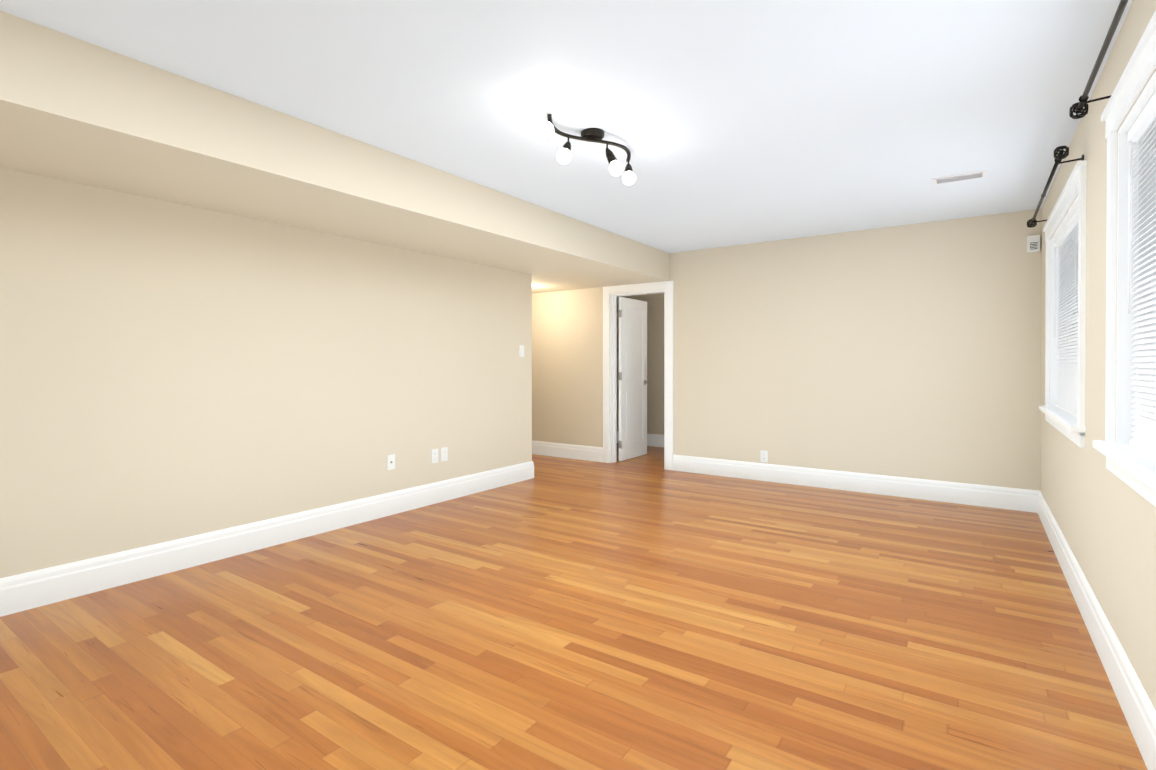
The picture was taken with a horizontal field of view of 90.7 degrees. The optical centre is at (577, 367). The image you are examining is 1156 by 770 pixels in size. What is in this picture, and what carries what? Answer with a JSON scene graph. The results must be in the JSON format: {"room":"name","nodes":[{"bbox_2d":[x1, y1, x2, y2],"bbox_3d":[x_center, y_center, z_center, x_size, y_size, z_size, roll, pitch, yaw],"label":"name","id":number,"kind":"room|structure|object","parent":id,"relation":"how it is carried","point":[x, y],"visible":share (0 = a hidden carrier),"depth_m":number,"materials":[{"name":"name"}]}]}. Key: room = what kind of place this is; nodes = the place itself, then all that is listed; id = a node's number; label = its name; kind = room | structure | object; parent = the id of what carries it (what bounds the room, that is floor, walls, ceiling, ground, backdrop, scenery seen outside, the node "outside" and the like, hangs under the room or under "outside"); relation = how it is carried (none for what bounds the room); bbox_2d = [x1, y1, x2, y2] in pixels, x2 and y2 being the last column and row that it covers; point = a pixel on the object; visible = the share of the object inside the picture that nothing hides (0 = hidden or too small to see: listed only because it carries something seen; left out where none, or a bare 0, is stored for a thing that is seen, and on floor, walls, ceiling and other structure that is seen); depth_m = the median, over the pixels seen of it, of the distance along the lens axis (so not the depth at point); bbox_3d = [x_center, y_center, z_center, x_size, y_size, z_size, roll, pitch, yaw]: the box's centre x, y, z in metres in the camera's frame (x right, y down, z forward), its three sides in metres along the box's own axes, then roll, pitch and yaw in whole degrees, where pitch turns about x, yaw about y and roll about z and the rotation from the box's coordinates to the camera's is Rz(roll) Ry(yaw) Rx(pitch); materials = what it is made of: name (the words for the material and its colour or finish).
{"room":"empty living room","nodes":[
{"label":"empty living room","id":0,"kind":"room"},
{"bbox_2d":[0,168,531,577],"bbox_3d":[-2.186,-0.044,3.513,0.120,2.400,5.837,0,0,35],"label":"wall","id":1,"kind":"structure","parent":0,"point":[170,371],"depth_m":3.42,"materials":[{"name":"beige paint"}]},
{"bbox_2d":[0,461,533,616],"bbox_3d":[-2.068,1.068,3.570,0.017,0.175,5.654,0,0,35],"label":"baseboard","id":2,"kind":"structure","parent":1,"relation":"attached to","point":[33,589],"depth_m":3.43,"materials":[{"name":"white wood"}]},
{"bbox_2d":[387,454,394,469],"bbox_3d":[-1.454,0.740,4.454,0.018,0.116,0.072,0,0,35],"label":"outlet","id":3,"kind":"object","parent":1,"relation":"attached to","point":[390,462],"visible":1,"depth_m":4.45,"materials":[{"name":"white plastic"}]},
{"bbox_2d":[431,449,437,462],"bbox_3d":[-1.207,0.747,4.818,0.010,0.116,0.072,0,0,35],"label":"electrical outlet","id":4,"kind":"object","parent":1,"relation":"attached to","point":[434,455],"visible":1,"depth_m":4.81,"materials":[{"name":"white plastic"}]},
{"bbox_2d":[441,447,447,461],"bbox_3d":[-1.147,0.747,4.904,0.010,0.116,0.072,0,0,35],"label":"electrical outlet","id":5,"kind":"object","parent":1,"relation":"attached to","point":[444,453],"visible":1,"depth_m":4.90,"materials":[{"name":"white plastic"}]},
{"bbox_2d":[519,345,523,356],"bbox_3d":[-0.561,-0.164,5.739,0.016,0.116,0.072,0,0,35],"label":"light switch","id":6,"kind":"object","parent":1,"relation":"attached to","point":[521,350],"visible":1,"depth_m":5.73,"materials":[{"name":"white plastic"}]},
{"bbox_2d":[0,0,1132,252],"bbox_3d":[-0.687,-1.299,4.256,7.298,0.100,8.780,0,0,35],"label":"ceiling","id":7,"kind":"structure","parent":0,"point":[732,122],"depth_m":2.54,"materials":[{"name":"white paint"}]},
{"bbox_2d":[0,11,668,292],"bbox_3d":[-2.447,-1.097,4.551,3.669,0.307,6.859,0,0,35],"label":"soffit","id":8,"kind":"object","parent":7,"relation":"attached to","point":[75,110],"depth_m":2.86,"materials":[{"name":"beige paint"}]},
{"bbox_2d":[538,114,635,184],"bbox_3d":[0.064,-1.134,2.982,0.213,0.212,0.844,0,0,35],"label":"spotlight","id":9,"kind":"object","parent":7,"relation":"attached to","point":[547,129],"visible":1,"depth_m":2.99,"materials":[{"name":"brown metal"}]},
{"bbox_2d":[932,170,987,184],"bbox_3d":[2.504,-1.241,3.751,0.300,0.008,0.160,0,0,35],"label":"ceiling vent","id":10,"kind":"object","parent":7,"relation":"in","point":[960,177],"visible":1,"depth_m":3.74,"materials":[{"name":"white metal"}]},
{"bbox_2d":[0,443,1147,769],"bbox_3d":[-0.687,1.201,4.273,7.298,0.100,8.780,0,0,35],"label":"floor","id":11,"kind":"structure","parent":0,"point":[648,611],"depth_m":2.38,"materials":[{"name":"laminate"}]},
{"bbox_2d":[617,293,663,434],"bbox_3d":[1.665,-0.073,7.854,7.078,2.400,0.200,0,0,35],"label":"wall","id":12,"kind":"structure","parent":0,"point":[655,362],"depth_m":8.13,"materials":[{"name":"beige paint"}]},
{"bbox_2d":[617,431,663,446],"bbox_3d":[1.321,1.045,7.126,3.350,0.175,1.401,0,0,35],"label":"baseboard","id":13,"kind":"structure","parent":12,"relation":"attached to","point":[655,440],"depth_m":8.12,"materials":[{"name":"white wood"}]},
{"bbox_2d":[532,209,1041,490],"bbox_3d":[0.776,-0.064,6.570,7.078,2.400,0.120,0,0,35],"label":"wall","id":14,"kind":"structure","parent":0,"point":[911,351],"depth_m":5.30,"materials":[{"name":"beige paint"}]},
{"bbox_2d":[532,441,602,461],"bbox_3d":[-0.856,1.042,7.624,2.804,0.175,0.017,0,0,35],"label":"baseboard","id":15,"kind":"structure","parent":14,"relation":"attached to","point":[580,452],"depth_m":7.10,"materials":[{"name":"white wood"}]},
{"bbox_2d":[619,297,649,460],"bbox_3d":[0.689,0.139,7.127,0.181,1.970,0.698,0,0,34],"label":"door","id":16,"kind":"structure","parent":14,"relation":"in","point":[633,382],"depth_m":7.08,"materials":[{"name":"white painted wood"},{"name":"brushed nickel"}]},
{"bbox_2d":[603,281,672,469],"bbox_3d":[0.713,0.090,6.615,0.909,2.092,0.158,0,0,35],"label":"door frame","id":17,"kind":"structure","parent":14,"relation":"attached to","point":[610,296],"depth_m":6.76,"materials":[{"name":"white wood"}]},
{"bbox_2d":[760,450,767,462],"bbox_3d":[1.870,0.896,5.741,0.072,0.116,0.010,0,0,35],"label":"electrical outlet","id":18,"kind":"object","parent":14,"relation":"attached to","point":[763,456],"visible":1,"depth_m":5.74,"materials":[{"name":"white plastic"}]},
{"bbox_2d":[673,454,1032,511],"bbox_3d":[2.334,1.056,5.416,3.120,0.175,0.017,0,0,35],"label":"baseboard","id":19,"kind":"structure","parent":14,"relation":"attached to","point":[1017,499],"depth_m":5.20,"materials":[{"name":"white wood"}]},
{"bbox_2d":[1027,235,1039,252],"bbox_3d":[3.600,-0.976,4.514,0.080,0.130,0.036,0,0,35],"label":"sensor box","id":20,"kind":"object","parent":14,"relation":"attached to","point":[1033,243],"visible":0.98,"depth_m":4.50,"materials":[{"name":"white plastic"}]},
{"bbox_2d":[1040,0,1155,709],"bbox_3d":[2.223,-0.036,2.250,0.220,2.400,8.780,0,0,35],"label":"wall","id":21,"kind":"structure","parent":0,"point":[1104,517],"depth_m":2.39,"materials":[{"name":"beige paint"}]},
{"bbox_2d":[1027,146,1083,227],"bbox_3d":[2.822,-1.031,3.410,0.121,0.058,1.733,0,0,35],"label":"curtain rod","id":22,"kind":"object","parent":21,"relation":"attached to","point":[1059,156],"visible":1,"depth_m":2.94,"materials":[{"name":"brown metal"}]},
{"bbox_2d":[1039,160,1086,447],"bbox_3d":[2.942,-0.301,3.332,0.272,1.363,1.656,0,0,35],"label":"window","id":23,"kind":"structure","parent":21,"relation":"in","point":[1065,311],"depth_m":3.54,"materials":[{"name":"white wood"}]},
{"bbox_2d":[1033,490,1155,769],"bbox_3d":[1.693,1.080,1.699,0.017,0.175,6.859,0,0,35],"label":"baseboard","id":24,"kind":"structure","parent":21,"relation":"attached to","point":[1137,708],"depth_m":2.15,"materials":[{"name":"white wood"}]},
{"bbox_2d":[1069,0,1127,118],"bbox_3d":[1.535,-1.019,1.550,0.121,0.058,1.788,0,0,35],"label":"curtain rod","id":25,"kind":"object","parent":21,"relation":"attached to","point":[1083,102],"visible":1,"depth_m":1.97,"materials":[{"name":"brown metal"}]},
{"bbox_2d":[1093,10,1155,506],"bbox_3d":[1.655,-0.289,1.474,0.272,1.363,1.656,0,0,35],"label":"window","id":26,"kind":"structure","parent":21,"relation":"in","point":[1127,447],"depth_m":2.06,"materials":[{"name":"white wood"}]}
]}

